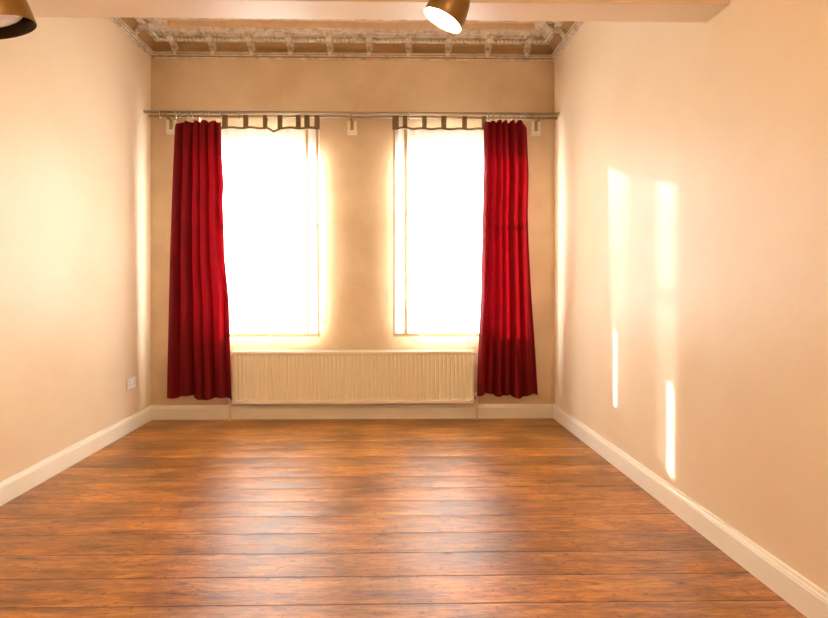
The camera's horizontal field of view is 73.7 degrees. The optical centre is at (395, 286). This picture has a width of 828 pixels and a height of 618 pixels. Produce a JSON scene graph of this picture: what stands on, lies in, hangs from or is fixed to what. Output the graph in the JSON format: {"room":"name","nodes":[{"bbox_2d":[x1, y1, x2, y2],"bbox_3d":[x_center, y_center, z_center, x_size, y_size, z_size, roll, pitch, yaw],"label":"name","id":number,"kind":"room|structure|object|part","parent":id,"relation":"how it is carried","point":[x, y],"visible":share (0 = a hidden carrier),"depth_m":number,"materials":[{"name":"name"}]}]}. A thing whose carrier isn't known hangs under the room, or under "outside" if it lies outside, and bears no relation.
{"room":"empty living room","nodes":[
{"label":"empty living room","id":0,"kind":"room"},
{"bbox_2d":[0,17,150,480],"bbox_3d":[-2.217,-0.640,1.762,0.150,3.660,6.700,0,0,-1],"label":"wall","id":1,"kind":"structure","parent":0,"point":[75,92],"depth_m":3.72,"materials":[{"name":"beige paint"}]},
{"bbox_2d":[0,406,151,505],"bbox_3d":[-2.132,1.127,1.763,0.020,0.126,6.400,0,0,-1],"label":"baseboard","id":2,"kind":"structure","parent":1,"relation":"attached to","point":[17,484],"depth_m":3.63,"materials":[{"name":"white paint"}]},
{"bbox_2d":[126,377,134,389],"bbox_3d":[-2.184,0.795,4.563,0.014,0.086,0.146,0,0,-1],"label":"wall socket","id":3,"kind":"object","parent":1,"relation":"attached to","point":[130,383],"visible":1,"depth_m":4.54,"materials":[{"name":"white plastic"}]},
{"bbox_2d":[151,59,553,404],"bbox_3d":[-0.377,-0.640,5.069,3.646,3.660,0.150,0,0,-1],"label":"wall","id":4,"kind":"structure","parent":0,"point":[356,171],"depth_m":5.00,"materials":[{"name":"beige paint"}]},
{"bbox_2d":[164,112,175,133],"bbox_3d":[-2.010,-1.449,4.882,0.084,0.154,0.166,0,0,-1],"label":"rod bracket","id":5,"kind":"object","parent":4,"relation":"attached to","point":[170,124],"visible":0.94,"depth_m":4.94,"materials":[{"name":"white paint"}]},
{"bbox_3d":[-2.010,-1.469,4.871,0.028,0.114,0.144,0,0,-1],"label":"metal arm","id":6,"kind":"part","parent":5,"relation":"part of","materials":[{"name":"gold metal"}]},
{"bbox_2d":[143,110,559,115],"bbox_3d":[-0.372,-1.527,4.844,3.643,0.032,0.032,0,0,-1],"label":"curtain rod","id":7,"kind":"object","parent":5,"relation":"on","point":[144,111],"visible":1,"depth_m":4.83,"materials":[{"name":"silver metal"}]},
{"label":"curtain ring","id":8,"kind":"object","parent":7,"relation":"hanging from","visible":0},
{"bbox_2d":[167,120,230,399],"bbox_3d":[-1.714,-0.234,4.822,0.560,2.443,0.090,0,0,-1],"label":"curtain","id":9,"kind":"object","parent":8,"relation":"hanging from","point":[199,366],"visible":1,"depth_m":4.81,"materials":[{"name":"fabric"}]},
{"bbox_2d":[148,115,557,119],"bbox_3d":[-0.364,-1.511,4.904,3.625,0.026,0.026,0,0,-1],"label":"curtain rod","id":10,"kind":"object","parent":5,"relation":"on","point":[232,116],"visible":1,"depth_m":4.90,"materials":[{"name":"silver metal"}]},
{"bbox_2d":[221,115,320,336],"bbox_3d":[-1.101,-0.541,4.890,0.877,1.964,0.029,0,0,-1],"label":"curtain","id":11,"kind":"object","parent":10,"relation":"hanging from","point":[271,190],"visible":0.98,"depth_m":4.89,"materials":[{"name":"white fabric"}]},
{"bbox_2d":[392,116,485,336],"bbox_3d":[0.405,-0.541,4.916,0.866,1.964,0.029,0,0,-1],"label":"curtain","id":12,"kind":"object","parent":10,"relation":"hanging from","point":[438,172],"visible":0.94,"depth_m":4.91,"materials":[{"name":"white fabric"}]},
{"bbox_2d":[200,117,313,129],"bbox_3d":[-1.247,-1.372,5.011,1.046,0.348,0.033,0,0,-1],"label":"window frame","id":13,"kind":"structure","parent":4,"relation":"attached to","point":[238,122],"depth_m":5.00,"materials":[{"name":"white"}]},
{"bbox_2d":[109,17,583,60],"bbox_3d":[-0.354,-2.212,3.800,3.646,0.316,2.388,0,0,-1],"label":"trim","id":14,"kind":"structure","parent":4,"relation":"attached to","point":[159,38],"depth_m":4.86,"materials":[{"name":"paint"}]},
{"bbox_3d":[-0.353,-2.175,3.756,3.424,0.022,2.253,0,0,-1],"label":"rope moulding","id":15,"kind":"part","parent":14,"relation":"part of","materials":[{"name":"paint"}]},
{"bbox_2d":[347,114,356,134],"bbox_3d":[-0.391,-1.449,4.911,0.084,0.154,0.166,0,0,-1],"label":"rod bracket","id":16,"kind":"object","parent":4,"relation":"attached to","point":[351,125],"visible":1,"depth_m":4.97,"materials":[{"name":"white paint"}]},
{"bbox_3d":[-0.391,-1.469,4.900,0.028,0.114,0.144,0,0,-1],"label":"metal arm","id":17,"kind":"part","parent":16,"relation":"part of","materials":[{"name":"gold metal"}]},
{"bbox_2d":[151,404,553,419],"bbox_3d":[-0.375,1.127,4.984,3.646,0.126,0.020,0,0,-1],"label":"baseboard","id":18,"kind":"structure","parent":4,"relation":"attached to","point":[384,411],"depth_m":4.98,"materials":[{"name":"white paint"}]},
{"bbox_2d":[228,350,477,420],"bbox_3d":[-0.373,0.877,4.936,2.226,0.626,0.114,0,0,-1],"label":"radiator","id":19,"kind":"object","parent":4,"relation":"attached to","point":[258,376],"visible":0.98,"depth_m":4.89,"materials":[{"name":"beige metal"}]},
{"bbox_2d":[233,350,472,351],"bbox_3d":[-0.372,0.570,4.919,2.128,0.013,0.067,0,0,-1],"label":"grille","id":20,"kind":"object","parent":19,"relation":"attached to","point":[234,350],"depth_m":4.90,"materials":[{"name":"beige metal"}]},
{"bbox_3d":[0.692,0.797,4.937,0.005,0.468,0.071,0,0,-1],"label":"panel","id":21,"kind":"part","parent":19,"relation":"part of","materials":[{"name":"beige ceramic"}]},
{"bbox_2d":[390,60,390,111],"bbox_3d":[-0.045,-1.819,4.998,0.006,0.468,0.004,0,0,-1],"label":"trim","id":22,"kind":"structure","parent":4,"relation":"attached to","point":[390,60],"depth_m":5.00,"materials":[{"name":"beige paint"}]},
{"bbox_2d":[399,118,511,127],"bbox_3d":[0.538,-1.372,5.043,1.060,0.348,0.033,0,0,-1],"label":"roller blind","id":23,"kind":"object","parent":4,"relation":"attached to","point":[412,122],"visible":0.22,"depth_m":5.03,"materials":[{"name":"white fabric"}]},
{"bbox_2d":[531,114,540,135],"bbox_3d":[1.274,-1.449,4.940,0.084,0.154,0.166,0,0,-1],"label":"rod bracket","id":24,"kind":"object","parent":4,"relation":"attached to","point":[535,126],"visible":1,"depth_m":5.00,"materials":[{"name":"white paint"}]},
{"bbox_3d":[1.275,-1.469,4.929,0.028,0.114,0.144,0,0,-1],"label":"metal arm","id":25,"kind":"part","parent":24,"relation":"part of","materials":[{"name":"gold metal"}]},
{"bbox_2d":[551,61,551,402],"bbox_3d":[1.420,-0.497,5.024,0.010,3.114,0.004,0,0,-1],"label":"trim","id":26,"kind":"structure","parent":4,"relation":"attached to","point":[551,61],"depth_m":5.02,"materials":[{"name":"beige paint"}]},
{"bbox_2d":[0,418,806,617],"bbox_3d":[-0.319,1.240,1.795,3.946,0.100,6.700,0,0,-1],"label":"floor","id":27,"kind":"structure","parent":0,"point":[490,517],"depth_m":2.67,"materials":[{"name":"brown wood"}]},
{"bbox_2d":[554,0,827,592],"bbox_3d":[1.579,-0.640,1.828,0.150,3.660,6.700,0,0,-1],"label":"wall","id":28,"kind":"structure","parent":0,"point":[691,158],"depth_m":2.66,"materials":[{"name":"beige paint"}]},
{"bbox_2d":[27,0,728,21],"bbox_3d":[-0.332,-1.866,2.519,3.646,1.208,0.175,0,0,-1],"label":"beam","id":29,"kind":"structure","parent":28,"relation":"attached to","point":[482,10],"depth_m":2.50,"materials":[{"name":"beige paint"}]},
{"bbox_2d":[553,404,827,617],"bbox_3d":[1.494,1.127,1.826,0.020,0.126,6.400,0,0,-1],"label":"baseboard","id":30,"kind":"structure","parent":28,"relation":"attached to","point":[809,599],"depth_m":2.52,"materials":[{"name":"white paint"}]},
{"bbox_3d":[-0.319,-2.040,1.795,3.646,0.860,6.400,0,0,-1],"label":"ceiling","id":31,"kind":"structure","parent":0,"visible":0},
{"bbox_2d":[0,0,36,39],"bbox_3d":[-1.266,-1.192,1.723,0.248,0.836,0.247,0,0,-1],"label":"ceiling lamp","id":32,"kind":"object","parent":31,"relation":"hanging from","point":[17,19],"visible":1,"depth_m":1.75,"materials":[{"name":"brown metal"}]},
{"bbox_3d":[-1.269,-0.924,1.719,0.191,0.229,0.191,0,0,-1],"label":"bulb","id":33,"kind":"part","parent":32,"relation":"part of","materials":[{"name":"beige glass"}]},
{"bbox_3d":[-1.266,-0.916,1.723,0.248,0.285,0.247,0,0,-1],"label":"lamp shade","id":34,"kind":"part","parent":32,"relation":"part of","materials":[{"name":"brown metal"}]},
{"bbox_2d":[424,0,469,32],"bbox_3d":[0.213,-1.282,2.053,0.215,0.656,0.158,0,0,-1],"label":"ceiling lamp","id":35,"kind":"object","parent":31,"relation":"hanging from","point":[449,15],"visible":1,"depth_m":2.02,"materials":[{"name":"brown metal"}]},
{"bbox_3d":[0.200,-1.065,2.049,0.117,0.130,0.126,0,0,-1],"label":"bulb","id":36,"kind":"part","parent":35,"relation":"part of","materials":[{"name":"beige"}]},
{"label":"curtain ring","id":37,"kind":"object","parent":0,"visible":0},
{"bbox_2d":[477,120,537,398],"bbox_3d":[0.990,-0.243,4.866,0.540,2.450,0.085,0,0,-1],"label":"curtain","id":38,"kind":"object","parent":37,"relation":"hanging from","point":[506,347],"visible":1,"depth_m":4.85,"materials":[{"name":"fabric"}]}
]}

